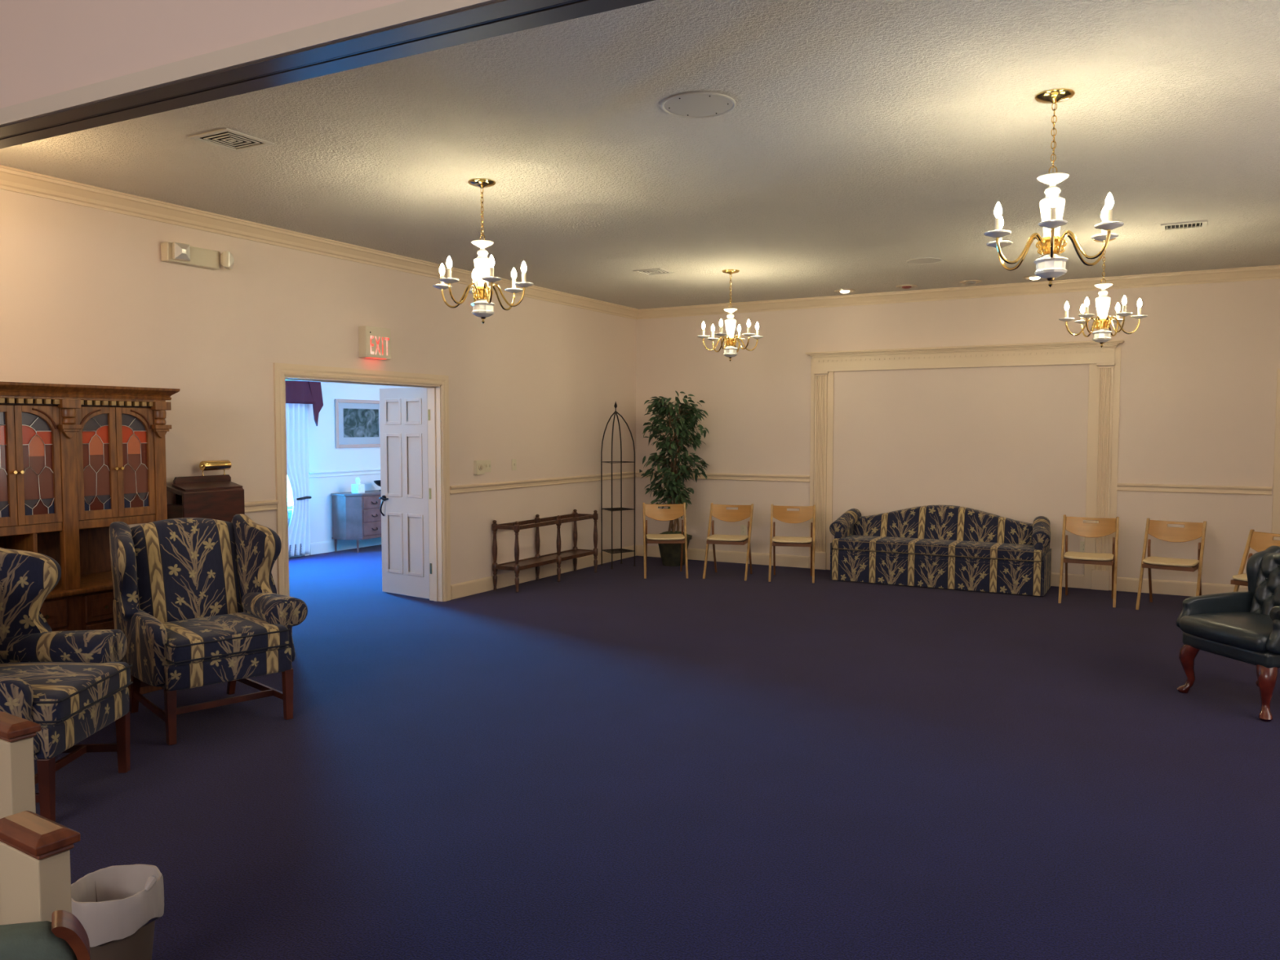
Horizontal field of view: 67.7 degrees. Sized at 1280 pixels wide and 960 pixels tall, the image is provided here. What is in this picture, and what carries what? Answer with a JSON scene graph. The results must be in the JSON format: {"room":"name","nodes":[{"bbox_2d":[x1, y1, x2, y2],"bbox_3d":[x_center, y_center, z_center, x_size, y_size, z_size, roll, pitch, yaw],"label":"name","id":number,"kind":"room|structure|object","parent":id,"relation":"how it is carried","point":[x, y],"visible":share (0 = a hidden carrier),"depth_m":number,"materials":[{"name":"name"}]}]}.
{"room":"funeral home","nodes":[
{"label":"funeral home","id":0,"kind":"room"},
{"bbox_2d":[0,0,404,108],"bbox_3d":[-0.604,-1.771,2.855,7.815,0.808,0.205,2,3,27],"label":"wall header","id":1,"kind":"structure","parent":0,"point":[48,47],"depth_m":3.44,"materials":[{"name":"beige paint"}]},
{"bbox_2d":[0,0,654,148],"bbox_3d":[-0.608,-1.384,2.867,7.816,0.066,0.231,2,3,27],"label":"ceiling track","id":2,"kind":"structure","parent":1,"relation":"attached to","point":[406,28],"depth_m":3.12,"materials":[{"name":"beige paint"}]},
{"bbox_2d":[0,188,635,594],"bbox_3d":[-3.582,-0.547,5.750,0.140,3.680,14.640,2,3,29],"label":"wall","id":3,"kind":"structure","parent":0,"point":[88,296],"depth_m":7.30,"materials":[{"name":"beige paint"}]},
{"bbox_2d":[160,241,234,270],"bbox_3d":[-2.982,-1.515,6.478,0.156,0.125,0.483,2,3,29],"label":"emergency light","id":4,"kind":"object","parent":3,"relation":"attached to","point":[178,253],"visible":1,"depth_m":6.45,"materials":[{"name":"beige plastic"}]},
{"bbox_2d":[244,499,278,512],"bbox_3d":[-3.363,0.250,6.017,0.028,0.078,2.645,2,3,29],"label":"trim","id":5,"kind":"structure","parent":3,"relation":"attached to","point":[266,505],"depth_m":7.04,"materials":[{"name":"beige paint"}]},
{"bbox_2d":[0,164,638,319],"bbox_3d":[-1.988,-1.870,8.338,0.085,0.114,8.170,2,3,29],"label":"trim","id":6,"kind":"structure","parent":3,"relation":"attached to","point":[14,180],"depth_m":6.80,"materials":[{"name":"beige paint"}]},
{"bbox_2d":[272,362,450,601],"bbox_3d":[-2.253,0.125,8.031,0.020,2.093,1.966,2,3,29],"label":"trim","id":7,"kind":"structure","parent":3,"relation":"attached to","point":[281,371],"depth_m":7.55,"materials":[{"name":"beige paint"}]},
{"bbox_2d":[284,376,443,601],"bbox_3d":[-2.326,0.167,8.073,0.154,2.006,1.792,2,3,29],"label":"door frame","id":8,"kind":"structure","parent":3,"relation":"attached to","point":[433,392],"depth_m":8.82,"materials":[{"name":"beige paint"}]},
{"bbox_2d":[358,325,391,359],"bbox_3d":[-2.211,-1.143,7.968,0.087,0.257,0.290,2,3,29],"label":"exit sign","id":9,"kind":"object","parent":3,"relation":"attached to","point":[374,342],"visible":1,"depth_m":7.91,"materials":[{"name":"beige plastic"}]},
{"bbox_2d":[379,386,431,599],"bbox_3d":[-2.221,0.114,9.092,0.734,1.978,0.170,2,4,37],"label":"door","id":10,"kind":"structure","parent":3,"relation":"in","point":[404,413],"depth_m":9.08,"materials":[{"name":"beige paint"}]},
{"bbox_2d":[473,460,484,474],"bbox_3d":[-1.550,-0.122,9.254,0.056,0.135,0.125,2,3,29],"label":"control panel","id":11,"kind":"object","parent":3,"relation":"attached to","point":[478,465],"visible":1,"depth_m":9.23,"materials":[{"name":"beige plastic"}]},
{"bbox_2d":[484,460,490,472],"bbox_3d":[-1.505,-0.135,9.377,0.016,0.118,0.140,2,3,29],"label":"light switch","id":12,"kind":"object","parent":3,"relation":"attached to","point":[487,463],"visible":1,"depth_m":9.39,"materials":[{"name":"beige plastic"}]},
{"bbox_2d":[511,458,516,470],"bbox_3d":[-1.285,-0.157,9.774,0.016,0.118,0.075,2,3,29],"label":"light switch","id":13,"kind":"object","parent":3,"relation":"attached to","point":[513,460],"visible":1,"depth_m":9.77,"materials":[{"name":"beige plastic"}]},
{"bbox_2d":[449,471,636,494],"bbox_3d":[-0.902,0.013,10.467,0.028,0.078,3.575,2,3,29],"label":"trim","id":14,"kind":"structure","parent":3,"relation":"attached to","point":[460,489],"depth_m":10.07,"materials":[{"name":"beige paint"}]},
{"bbox_2d":[450,544,636,599],"bbox_3d":[-0.908,0.971,10.521,0.014,0.137,3.575,2,3,29],"label":"baseboard","id":15,"kind":"structure","parent":3,"relation":"attached to","point":[482,584],"depth_m":10.03,"materials":[{"name":"beige paint"}]},
{"bbox_2d":[288,382,412,558],"bbox_3d":[-4.667,-0.382,11.370,0.140,2.750,8.600,2,3,29],"label":"wall","id":16,"kind":"structure","parent":0,"point":[323,455],"depth_m":12.40,"materials":[{"name":"white paint"}]},
{"bbox_2d":[287,505,309,555],"bbox_3d":[-4.511,-0.068,11.581,0.125,2.100,1.140,2,3,29],"label":"window","id":17,"kind":"structure","parent":16,"relation":"in","point":[290,508],"depth_m":11.91,"materials":[{"name":"clear glass"}]},
{"bbox_2d":[285,403,311,556],"bbox_3d":[-4.251,-0.035,11.813,0.084,1.950,0.446,2,3,29],"label":"curtain","id":18,"kind":"object","parent":17,"relation":"hanging from","point":[296,415],"visible":0.91,"depth_m":11.86,"materials":[{"name":"white fabric"}]},
{"bbox_2d":[284,380,323,426],"bbox_3d":[-4.319,-0.951,11.478,0.051,0.605,1.291,2,3,29],"label":"valance","id":19,"kind":"object","parent":16,"relation":"attached to","point":[297,392],"visible":0.34,"depth_m":11.82,"materials":[{"name":"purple fabric"}]},
{"bbox_2d":[308,468,380,477],"bbox_3d":[-3.351,-0.144,13.595,0.028,0.078,3.460,2,3,29],"label":"trim","id":20,"kind":"structure","parent":16,"relation":"attached to","point":[368,471],"depth_m":12.59,"materials":[{"name":"white wood"}]},
{"bbox_2d":[310,537,382,555],"bbox_3d":[-3.357,0.797,13.648,0.014,0.151,3.460,2,3,29],"label":"baseboard","id":21,"kind":"structure","parent":16,"relation":"attached to","point":[327,546],"depth_m":12.57,"materials":[{"name":"white paint"}]},
{"bbox_2d":[334,399,380,448],"bbox_3d":[-3.746,-0.756,12.842,0.028,0.640,0.920,2,3,29],"label":"framed picture","id":22,"kind":"object","parent":16,"relation":"attached to","point":[357,422],"visible":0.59,"depth_m":12.76,"materials":[{"name":"white paper"}]},
{"bbox_2d":[0,0,1279,309],"bbox_3d":[1.360,-1.875,6.412,7.806,0.100,8.300,2,3,29],"label":"ceiling","id":23,"kind":"structure","parent":0,"point":[860,140],"depth_m":4.97,"materials":[{"name":"beige paint"}]},
{"bbox_2d":[188,128,274,151],"bbox_3d":[-2.090,-1.739,4.890,0.290,0.007,0.290,2,3,29],"label":"ceiling vent","id":24,"kind":"object","parent":23,"relation":"in","point":[225,138],"visible":1,"depth_m":4.88,"materials":[{"name":"white metal"}]},
{"bbox_2d":[432,178,533,323],"bbox_3d":[-0.948,-1.367,5.748,0.598,0.841,0.620,2,3,29],"label":"chandelier","id":25,"kind":"object","parent":23,"relation":"hanging from","point":[483,271],"visible":1,"depth_m":5.72,"materials":[{"name":"white ceramic"}]},
{"bbox_2d":[632,267,674,275],"bbox_3d":[0.130,-1.957,8.976,0.290,0.007,0.290,2,3,29],"label":"ceiling vent","id":26,"kind":"object","parent":23,"relation":"in","point":[651,271],"visible":1,"depth_m":8.96,"materials":[{"name":"white metal"}]},
{"bbox_2d":[661,91,735,118],"bbox_3d":[0.267,-1.710,4.360,0.340,0.008,0.340,2,3,29],"label":"ceiling speaker","id":27,"kind":"object","parent":23,"relation":"attached to","point":[695,104],"visible":1,"depth_m":4.34,"materials":[{"name":"white metal"}]},
{"bbox_2d":[697,269,763,361],"bbox_3d":[0.849,-1.536,8.955,0.577,0.845,0.627,2,3,29],"label":"chandelier","id":28,"kind":"object","parent":23,"relation":"hanging from","point":[730,351],"visible":1,"depth_m":8.93,"materials":[{"name":"gold metal"}]},
{"bbox_2d":[834,288,855,293],"bbox_3d":[2.191,-2.013,10.212,0.216,0.028,0.216,2,3,29],"label":"recessed light","id":29,"kind":"object","parent":23,"relation":"in","point":[842,291],"visible":1,"depth_m":10.17,"materials":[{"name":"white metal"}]},
{"bbox_2d":[896,284,917,288],"bbox_3d":[2.764,-1.996,9.896,0.216,0.028,0.216,2,3,29],"label":"recessed light","id":30,"kind":"object","parent":23,"relation":"in","point":[904,286],"visible":1,"depth_m":9.86,"materials":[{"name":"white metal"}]},
{"bbox_2d":[906,257,942,264],"bbox_3d":[2.500,-1.925,8.387,0.310,0.008,0.310,2,3,29],"label":"ceiling speaker","id":31,"kind":"object","parent":23,"relation":"attached to","point":[923,260],"visible":1,"depth_m":8.37,"materials":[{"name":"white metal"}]},
{"bbox_2d":[959,280,982,284],"bbox_3d":[3.322,-1.979,9.588,0.216,0.028,0.216,2,3,29],"label":"recessed light","id":32,"kind":"object","parent":23,"relation":"in","point":[966,282],"visible":1,"depth_m":9.55,"materials":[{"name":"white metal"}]},
{"bbox_2d":[1022,275,1042,279],"bbox_3d":[3.846,-1.964,9.299,0.216,0.028,0.216,2,3,29],"label":"recessed light","id":33,"kind":"object","parent":23,"relation":"in","point":[1033,277],"visible":0.82,"depth_m":9.27,"materials":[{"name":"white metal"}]},
{"bbox_2d":[983,88,1124,287],"bbox_3d":[1.839,-1.287,4.256,0.586,0.841,0.624,2,3,29],"label":"chandelier","id":34,"kind":"object","parent":23,"relation":"hanging from","point":[1051,265],"visible":1,"depth_m":4.23,"materials":[{"name":"white ceramic"}]},
{"bbox_2d":[1058,237,1147,347],"bbox_3d":[3.606,-1.457,7.434,0.623,0.841,0.591,2,3,29],"label":"chandelier","id":35,"kind":"object","parent":23,"relation":"hanging from","point":[1102,322],"visible":0.95,"depth_m":7.41,"materials":[{"name":"gold metal"}]},
{"bbox_2d":[1160,219,1207,231],"bbox_3d":[3.944,-1.842,6.929,0.290,0.018,0.220,2,3,29],"label":"ceiling vent","id":36,"kind":"object","parent":23,"relation":"in","point":[1199,224],"visible":1,"depth_m":6.92,"materials":[{"name":"white metal"}]},
{"bbox_2d":[34,544,1279,959],"bbox_3d":[-1.570,1.371,5.460,12.450,0.120,16.500,2,3,29],"label":"floor","id":37,"kind":"structure","parent":0,"point":[617,763],"depth_m":4.25,"materials":[{"name":"blue carpet"}]},
{"bbox_2d":[0,711,40,924],"bbox_3d":[-1.756,1.059,2.669,0.200,0.800,0.085,2,4,33],"label":"pew","id":38,"kind":"object","parent":37,"relation":"on","point":[17,782],"visible":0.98,"depth_m":2.61,"materials":[{"name":"beige paint"}]},
{"bbox_2d":[0,810,80,924],"bbox_3d":[-1.235,1.097,1.965,0.200,0.800,0.085,2,4,33],"label":"newel post","id":39,"kind":"object","parent":37,"relation":"on","point":[35,875],"visible":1,"depth_m":1.91,"materials":[{"name":"beige paint"}]},
{"bbox_2d":[0,910,90,959],"bbox_3d":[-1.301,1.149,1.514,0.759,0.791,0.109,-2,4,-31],"label":"chair","id":40,"kind":"object","parent":37,"relation":"on","point":[64,937],"visible":1,"depth_m":1.64,"materials":[{"name":"green fabric"}]},
{"bbox_2d":[0,547,133,822],"bbox_3d":[-2.756,0.836,4.126,0.832,1.089,0.883,0,3,-2],"label":"chair","id":41,"kind":"object","parent":37,"relation":"on","point":[73,685],"visible":0.94,"depth_m":4.35,"materials":[{"name":"fabric"}]},
{"bbox_2d":[0,662,130,725],"bbox_3d":[-2.647,0.911,4.125,0.605,0.146,0.610,0,3,-2],"label":"seat cushion","id":42,"kind":"object","parent":41,"relation":"on","point":[63,693],"depth_m":4.09,"materials":[{"name":"fabric"}]},
{"bbox_2d":[0,381,180,697],"bbox_3d":[-3.382,0.386,5.455,0.541,1.845,1.336,2,3,29],"label":"hutch","id":43,"kind":"object","parent":37,"relation":"on","point":[77,460],"visible":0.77,"depth_m":5.40,"materials":[{"name":"brown wood"}]},
{"bbox_2d":[44,571,113,599],"bbox_3d":[-3.385,0.623,5.469,0.533,0.028,1.260,2,3,29],"label":"countertop","id":44,"kind":"structure","parent":43,"relation":"on","point":[102,581],"depth_m":5.49,"materials":[{"name":"brown wood"}]},
{"bbox_2d":[71,863,164,959],"bbox_3d":[-1.470,1.278,2.679,0.250,0.360,0.248,2,3,29],"label":"waste bin","id":45,"kind":"object","parent":37,"relation":"on","point":[117,907],"visible":0.87,"depth_m":2.63,"materials":[{"name":"brown"}]},
{"bbox_2d":[166,474,244,522],"bbox_3d":[-2.949,0.613,6.520,0.245,1.279,0.520,2,3,29],"label":"lectern","id":46,"kind":"object","parent":37,"relation":"on","point":[216,497],"visible":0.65,"depth_m":6.41,"materials":[{"name":"brown wood"}]},
{"bbox_2d":[199,460,231,475],"bbox_3d":[-2.937,-0.084,6.608,0.068,0.102,0.236,2,3,29],"label":"reading lamp","id":47,"kind":"object","parent":46,"relation":"on","point":[206,465],"visible":1,"depth_m":6.57,"materials":[{"name":"gold metal"}]},
{"bbox_2d":[109,514,307,745],"bbox_3d":[-2.405,0.773,5.300,0.883,1.089,0.832,-3,4,-44],"label":"chair","id":48,"kind":"object","parent":37,"relation":"on","point":[196,603],"visible":0.98,"depth_m":5.27,"materials":[{"name":"fabric"}]},
{"bbox_2d":[162,612,288,665],"bbox_3d":[-2.336,0.852,5.220,0.610,0.146,0.605,-3,4,-44],"label":"seat cushion","id":49,"kind":"object","parent":48,"relation":"on","point":[191,638],"depth_m":5.07,"materials":[{"name":"fabric"}]},
{"bbox_2d":[288,543,302,557],"bbox_3d":[-4.461,0.888,11.586,0.073,0.150,0.860,2,3,29],"label":"baseboard heater","id":50,"kind":"object","parent":37,"relation":"on","point":[300,546],"visible":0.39,"depth_m":11.85,"materials":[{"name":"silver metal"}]},
{"bbox_2d":[330,489,381,552],"bbox_3d":[-3.560,0.536,12.780,0.444,0.765,1.090,2,3,29],"label":"dresser","id":51,"kind":"object","parent":37,"relation":"on","point":[355,516],"visible":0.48,"depth_m":12.36,"materials":[{"name":"brown wood"}]},
{"bbox_2d":[351,477,364,493],"bbox_3d":[-3.683,0.066,12.474,0.120,0.206,0.120,2,3,29],"label":"tissue box","id":52,"kind":"object","parent":51,"relation":"on","point":[358,487],"visible":1,"depth_m":12.44,"materials":[{"name":"white"}]},
{"bbox_2d":[373,480,381,491],"bbox_3d":[-3.469,0.077,12.882,0.240,0.140,0.240,2,3,29],"label":"footed bowl","id":53,"kind":"object","parent":51,"relation":"on","point":[377,482],"visible":0.26,"depth_m":12.80,"materials":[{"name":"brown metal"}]},
{"bbox_2d":[491,509,598,592],"bbox_3d":[-0.968,0.714,10.057,0.326,0.700,1.526,2,3,29],"label":"wooden rack","id":54,"kind":"object","parent":37,"relation":"on","point":[517,565],"visible":1,"depth_m":9.97,"materials":[{"name":"brown wood"}]},
{"bbox_2d":[499,550,589,566],"bbox_3d":[-0.968,0.833,10.063,0.248,0.018,1.450,2,3,29],"label":"shelf","id":55,"kind":"object","parent":54,"relation":"attached to","point":[539,560],"depth_m":9.99,"materials":[{"name":"brown wood"}]},
{"bbox_2d":[600,401,635,568],"bbox_3d":[-0.283,0.043,11.128,0.372,1.925,0.352,-2,4,-37],"label":"etagere","id":56,"kind":"object","parent":37,"relation":"on","point":[611,508],"visible":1,"depth_m":11.17,"materials":[{"name":"black metal"}]},
{"bbox_2d":[601,461,634,462],"bbox_3d":[-0.283,-0.209,11.115,0.343,0.008,0.322,-2,4,-37],"label":"shelf","id":57,"kind":"object","parent":56,"relation":"attached to","point":[602,461],"depth_m":11.09,"materials":[{"name":"black metal"}]},
{"bbox_2d":[601,507,634,511],"bbox_3d":[-0.283,0.341,11.144,0.343,0.008,0.322,-2,4,-37],"label":"shelf","id":58,"kind":"object","parent":56,"relation":"attached to","point":[606,508],"depth_m":11.16,"materials":[{"name":"black metal"}]},
{"bbox_2d":[601,548,634,553],"bbox_3d":[-0.283,0.830,11.170,0.343,0.008,0.322,-2,4,-37],"label":"shelf","id":59,"kind":"object","parent":56,"relation":"attached to","point":[614,550],"depth_m":11.19,"materials":[{"name":"black metal"}]},
{"bbox_2d":[642,502,688,578],"bbox_3d":[0.272,0.650,10.454,0.474,0.785,0.516,0,3,-2],"label":"folding chair","id":60,"kind":"object","parent":37,"relation":"on","point":[676,511],"visible":1,"depth_m":10.51,"materials":[{"name":"brown wood"}]},
{"bbox_2d":[639,391,709,566],"bbox_3d":[0.398,-0.019,11.194,0.786,2.044,0.884,-1,3,-21],"label":"potted ficus","id":61,"kind":"object","parent":37,"relation":"on","point":[670,553],"visible":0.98,"depth_m":11.10,"materials":[{"name":"green plant"}]},
{"bbox_2d":[657,534,692,566],"bbox_3d":[0.396,0.826,11.242,0.400,0.350,0.400,2,3,29],"label":"pot","id":62,"kind":"object","parent":61,"relation":"attached to","point":[670,553],"depth_m":11.12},
{"bbox_2d":[702,502,753,580],"bbox_3d":[0.970,0.655,10.358,0.474,0.785,0.516,1,3,17],"label":"folding chair","id":63,"kind":"object","parent":37,"relation":"on","point":[719,512],"visible":1,"depth_m":10.39,"materials":[{"name":"brown wood"}]},
{"bbox_2d":[768,504,815,582],"bbox_3d":[1.627,0.664,10.189,0.474,0.785,0.516,1,3,11],"label":"folding chair","id":64,"kind":"object","parent":37,"relation":"on","point":[805,513],"visible":1,"depth_m":10.24,"materials":[{"name":"brown wood"}]},
{"bbox_2d":[829,504,1051,595],"bbox_3d":[3.083,0.669,9.852,2.171,0.788,0.694,2,3,29],"label":"sofa","id":65,"kind":"object","parent":37,"relation":"on","point":[953,547],"visible":1,"depth_m":9.69,"materials":[{"name":"fabric"}]},
{"bbox_2d":[831,534,1048,561],"bbox_3d":[3.046,0.684,9.785,2.062,0.126,0.532,2,3,29],"label":"seat cushion","id":66,"kind":"object","parent":65,"relation":"on","point":[934,547],"depth_m":9.62,"materials":[{"name":"fabric"}]},
{"bbox_2d":[1057,514,1119,607],"bbox_3d":[4.171,0.735,8.867,0.474,0.785,0.516,2,3,28],"label":"folding chair","id":67,"kind":"object","parent":37,"relation":"on","point":[1074,525],"visible":1,"depth_m":8.88,"materials":[{"name":"brown wood"}]},
{"bbox_2d":[1135,518,1206,609],"bbox_3d":[4.737,0.755,8.498,0.474,0.785,0.516,2,4,38],"label":"folding chair","id":68,"kind":"object","parent":37,"relation":"on","point":[1159,530],"visible":0.98,"depth_m":8.50,"materials":[{"name":"brown wood"}]},
{"bbox_2d":[1176,545,1279,721],"bbox_3d":[3.670,0.866,5.548,0.775,0.877,0.740,-1,3,-13],"label":"leather armchair","id":69,"kind":"object","parent":37,"relation":"on","point":[1241,626],"visible":1,"depth_m":5.64,"materials":[{"name":"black leather"}]},
{"bbox_2d":[1179,612,1272,652],"bbox_3d":[3.555,0.869,5.546,0.550,0.139,0.600,-1,3,-13],"label":"seat cushion","id":70,"kind":"object","parent":69,"relation":"on","point":[1239,632],"depth_m":5.47,"materials":[{"name":"black leather"}]},
{"bbox_2d":[1230,528,1279,591],"bbox_3d":[4.970,0.808,7.499,0.516,0.785,0.474,-2,4,-33],"label":"folding chair","id":71,"kind":"object","parent":37,"relation":"on","point":[1257,541],"visible":0.52,"depth_m":7.65,"materials":[{"name":"brown wood"}]},
{"bbox_2d":[635,279,1279,584],"bbox_3d":[3.462,-0.532,10.149,7.946,3.180,0.140,2,3,29],"label":"wall","id":72,"kind":"structure","parent":0,"point":[1198,374],"depth_m":9.95,"materials":[{"name":"beige paint"}]},
{"bbox_2d":[636,544,808,568],"bbox_3d":[0.954,0.917,11.525,2.261,0.137,0.014,2,3,29],"label":"baseboard","id":73,"kind":"structure","parent":72,"relation":"attached to","point":[759,558],"depth_m":11.40,"materials":[{"name":"beige paint"}]},
{"bbox_2d":[636,471,809,482],"bbox_3d":[0.950,-0.041,11.468,2.261,0.078,0.028,2,3,29],"label":"trim","id":74,"kind":"structure","parent":72,"relation":"attached to","point":[772,477],"depth_m":11.27,"materials":[{"name":"beige paint"}]},
{"bbox_2d":[740,524,746,534],"bbox_3d":[1.231,0.595,11.358,0.075,0.118,0.008,2,3,29],"label":"wall outlet","id":75,"kind":"object","parent":72,"relation":"attached to","point":[743,527],"visible":1,"depth_m":11.36,"materials":[{"name":"beige plastic"}]},
{"bbox_2d":[635,264,1279,319],"bbox_3d":[3.346,-1.959,10.008,7.806,0.114,0.085,2,3,29],"label":"trim","id":76,"kind":"structure","parent":72,"relation":"attached to","point":[1269,272],"depth_m":9.90,"materials":[{"name":"beige paint"}]},
{"bbox_2d":[804,339,1124,591],"bbox_3d":[3.295,-0.171,10.109,3.210,2.462,0.125,2,3,29],"label":"trim","id":77,"kind":"structure","parent":72,"relation":"attached to","point":[1104,395],"depth_m":9.77,"materials":[{"name":"beige paint"}]},
{"bbox_2d":[1050,572,1084,588],"bbox_3d":[3.337,0.987,10.211,2.635,0.137,0.014,2,3,29],"label":"baseboard","id":78,"kind":"structure","parent":72,"relation":"attached to","point":[1074,580],"depth_m":9.65,"materials":[{"name":"beige paint"}]},
{"bbox_2d":[1080,541,1084,552],"bbox_3d":[4.457,0.675,9.578,0.080,0.120,0.008,2,3,29],"label":"wall outlet","id":79,"kind":"object","parent":72,"relation":"attached to","point":[1082,543],"visible":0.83,"depth_m":9.58,"materials":[{"name":"beige plastic"}]},
{"bbox_2d":[1116,577,1248,596],"bbox_3d":[5.259,1.044,9.151,1.275,0.137,0.014,2,3,29],"label":"baseboard","id":80,"kind":"structure","parent":72,"relation":"attached to","point":[1123,584],"depth_m":9.21,"materials":[{"name":"beige paint"}]},
{"bbox_2d":[1116,483,1271,495],"bbox_3d":[5.255,0.086,9.094,1.275,0.078,0.028,2,3,29],"label":"trim","id":81,"kind":"structure","parent":72,"relation":"attached to","point":[1238,490],"depth_m":9.08,"materials":[{"name":"beige paint"}]},
{"bbox_2d":[1271,368,1279,540],"bbox_3d":[6.268,0.070,8.537,1.015,2.150,0.022,2,3,29],"label":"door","id":82,"kind":"structure","parent":72,"relation":"in","point":[1276,487],"depth_m":8.76,"materials":[{"name":"beige paint"}]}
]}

